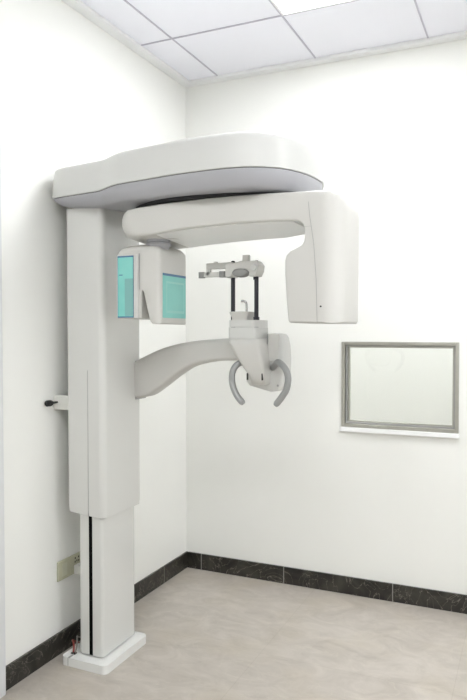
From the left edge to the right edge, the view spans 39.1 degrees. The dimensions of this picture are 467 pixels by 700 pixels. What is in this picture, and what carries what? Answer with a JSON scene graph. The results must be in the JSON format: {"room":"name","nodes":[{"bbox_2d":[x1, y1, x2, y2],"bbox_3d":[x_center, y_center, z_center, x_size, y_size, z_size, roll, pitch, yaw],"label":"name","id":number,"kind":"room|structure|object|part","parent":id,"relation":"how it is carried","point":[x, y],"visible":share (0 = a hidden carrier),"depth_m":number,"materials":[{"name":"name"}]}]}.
{"room":"radiology room","nodes":[
{"label":"radiology room","id":0,"kind":"room"},
{"bbox_2d":[0,0,185,664],"bbox_3d":[-1.276,-0.123,1.816,0.100,2.946,4.600,1,2,24],"label":"wall","id":1,"kind":"structure","parent":0,"point":[72,93],"depth_m":2.81,"materials":[{"name":"paint"}]},
{"bbox_2d":[0,130,5,697],"bbox_3d":[-0.908,-0.068,2.473,0.030,2.800,0.078,1,2,24],"label":"trim","id":2,"kind":"structure","parent":1,"relation":"attached to","point":[2,548],"depth_m":2.51,"materials":[{"name":"paint"}]},
{"bbox_2d":[57,557,69,581],"bbox_3d":[-0.744,0.961,2.886,0.010,0.086,0.086,1,2,24],"label":"wall switch","id":3,"kind":"object","parent":1,"relation":"attached to","point":[63,566],"visible":1,"depth_m":2.88,"materials":[{"name":"beige plastic"}]},
{"bbox_2d":[70,552,79,574],"bbox_3d":[-0.709,0.959,2.966,0.009,0.086,0.086,1,2,24],"label":"wall socket","id":4,"kind":"object","parent":1,"relation":"attached to","point":[75,558],"visible":0.56,"depth_m":2.94,"materials":[{"name":"beige plastic"}]},
{"bbox_2d":[74,563,79,574],"bbox_3d":[-0.683,1.130,2.966,0.040,0.340,0.064,1,2,24],"label":"plug","id":5,"kind":"object","parent":4,"relation":"in","point":[77,566],"visible":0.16,"depth_m":2.93,"materials":[{"name":"white plastic"}]},
{"bbox_2d":[6,551,187,690],"bbox_3d":[-0.587,1.265,3.239,0.012,0.093,1.506,1,2,24],"label":"baseboard","id":6,"kind":"structure","parent":1,"relation":"attached to","point":[34,659],"depth_m":2.87,"materials":[{"name":"stone"}]},
{"bbox_2d":[62,0,466,87],"bbox_3d":[0.226,-1.468,1.098,3.200,0.018,4.600,1,2,24],"label":"trim","id":7,"kind":"structure","parent":1,"relation":"attached to","point":[79,6],"depth_m":3.38,"materials":[{"name":"white paint"}]},
{"bbox_2d":[0,567,466,699],"bbox_3d":[0.598,1.371,1.995,3.400,0.050,6.600,1,2,24],"label":"floor","id":8,"kind":"structure","parent":0,"point":[210,635],"depth_m":2.88,"materials":[{"name":"beige tile"}]},
{"bbox_2d":[44,131,358,674],"bbox_3d":[-0.132,0.288,2.663,1.300,2.079,0.706,1,2,24],"label":"machine","id":9,"kind":"object","parent":8,"relation":"on","point":[169,197],"visible":1,"depth_m":2.58,"materials":[{"name":"white plastic"}]},
{"bbox_3d":[-0.558,1.304,2.873,0.228,0.036,0.323,1,2,24],"label":"plate","id":10,"kind":"part","parent":9,"relation":"part of","materials":[{"name":"white plastic"}]},
{"bbox_3d":[-0.201,0.085,2.814,0.695,0.276,0.099,1,2,31],"label":"chin rest arm","id":11,"kind":"part","parent":9,"relation":"part of","materials":[{"name":"beige plastic"}]},
{"bbox_3d":[-0.186,-0.688,2.658,1.131,0.127,0.687,1,2,24],"label":"overhead arm","id":12,"kind":"part","parent":9,"relation":"part of","materials":[{"name":"white plastic"}]},
{"bbox_3d":[-0.052,-0.331,2.593,0.116,0.024,0.024,1,2,24],"label":"temple arm","id":13,"kind":"part","parent":9,"relation":"part of","materials":[{"name":"beige plastic"}]},
{"bbox_3d":[-0.002,-0.210,2.581,0.017,0.278,0.017,1,2,24],"label":"support rod","id":14,"kind":"part","parent":9,"relation":"part of","materials":[{"name":"black metal"}]},
{"bbox_3d":[0.022,0.123,2.552,0.076,0.174,0.082,1,2,24],"label":"handle","id":15,"kind":"part","parent":9,"relation":"part of","materials":[{"name":"grey plastic"}]},
{"bbox_3d":[0.001,-0.322,2.470,0.898,0.449,0.300,1,2,24],"label":"rotating arm","id":16,"kind":"part","parent":9,"relation":"part of","materials":[{"name":"beige plastic"}]},
{"bbox_2d":[229,311,253,319],"bbox_3d":[0.037,-0.133,2.574,0.086,0.033,0.095,1,2,24],"label":"chin rest","id":17,"kind":"object","parent":9,"relation":"on","point":[239,315],"depth_m":2.54,"materials":[{"name":"beige plastic"}]},
{"bbox_3d":[0.042,-0.163,2.558,0.027,0.065,0.010,0,2,0],"label":"bite rod","id":18,"kind":"part","parent":9,"relation":"part of","materials":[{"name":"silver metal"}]},
{"bbox_3d":[0.060,-0.067,2.592,0.118,0.044,0.137,1,2,24],"label":"rod","id":19,"kind":"part","parent":9,"relation":"part of","materials":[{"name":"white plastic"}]},
{"bbox_3d":[0.079,-0.314,2.506,0.028,0.028,0.020,1,2,24],"label":"clamp knob","id":20,"kind":"part","parent":9,"relation":"part of","materials":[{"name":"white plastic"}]},
{"bbox_3d":[0.088,-0.207,2.540,0.024,0.276,0.024,1,2,24],"label":"support rod","id":21,"kind":"part","parent":9,"relation":"part of","materials":[{"name":"black metal"}]},
{"bbox_3d":[0.164,0.122,2.481,0.057,0.177,0.161,-1,2,-19],"label":"handle","id":22,"kind":"part","parent":9,"relation":"part of","materials":[{"name":"grey plastic"}]},
{"bbox_2d":[81,0,466,79],"bbox_3d":[0.226,-1.516,1.096,3.400,0.080,4.600,1,2,24],"label":"ceiling","id":23,"kind":"structure","parent":0,"point":[360,24],"depth_m":3.13,"materials":[{"name":"white tile"}]},
{"bbox_2d":[123,0,428,75],"bbox_3d":[0.240,-1.474,1.061,3.145,0.006,4.545,1,2,24],"label":"trim","id":24,"kind":"structure","parent":23,"relation":"attached to","point":[126,1],"depth_m":3.13,"materials":[{"name":"metal"}]},
{"bbox_2d":[270,0,355,15],"bbox_3d":[0.364,-1.515,2.624,0.563,0.007,0.563,1,2,24],"label":"recessed light","id":25,"kind":"object","parent":23,"relation":"in","point":[285,7],"visible":1,"depth_m":2.90,"materials":[{"name":"white plastic"}]},
{"bbox_2d":[186,39,466,594],"bbox_3d":[1.201,-0.163,3.283,3.400,2.946,0.120,1,2,24],"label":"wall","id":26,"kind":"structure","parent":0,"point":[282,485],"depth_m":3.49,"materials":[{"name":"paint"}]},
{"bbox_2d":[188,552,466,613],"bbox_3d":[1.174,1.265,3.262,3.170,0.093,0.012,1,2,24],"label":"baseboard","id":27,"kind":"structure","parent":26,"relation":"attached to","point":[423,597],"depth_m":3.55,"materials":[{"name":"stone"}]},
{"bbox_2d":[340,342,459,438],"bbox_3d":[0.869,0.196,3.433,0.607,0.477,0.140,1,2,24],"label":"window","id":28,"kind":"structure","parent":26,"relation":"in","point":[394,388],"depth_m":3.41,"materials":[{"name":"metal"}]},
{"bbox_3d":[0.844,0.424,3.385,0.607,0.024,0.020,1,2,24],"label":"sill","id":29,"kind":"part","parent":28,"relation":"part of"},
{"bbox_3d":[0.865,0.183,3.423,0.528,0.389,0.008,1,2,24],"label":"pane","id":30,"kind":"part","parent":28,"relation":"part of","materials":[{"name":"clear glass"}]}
]}

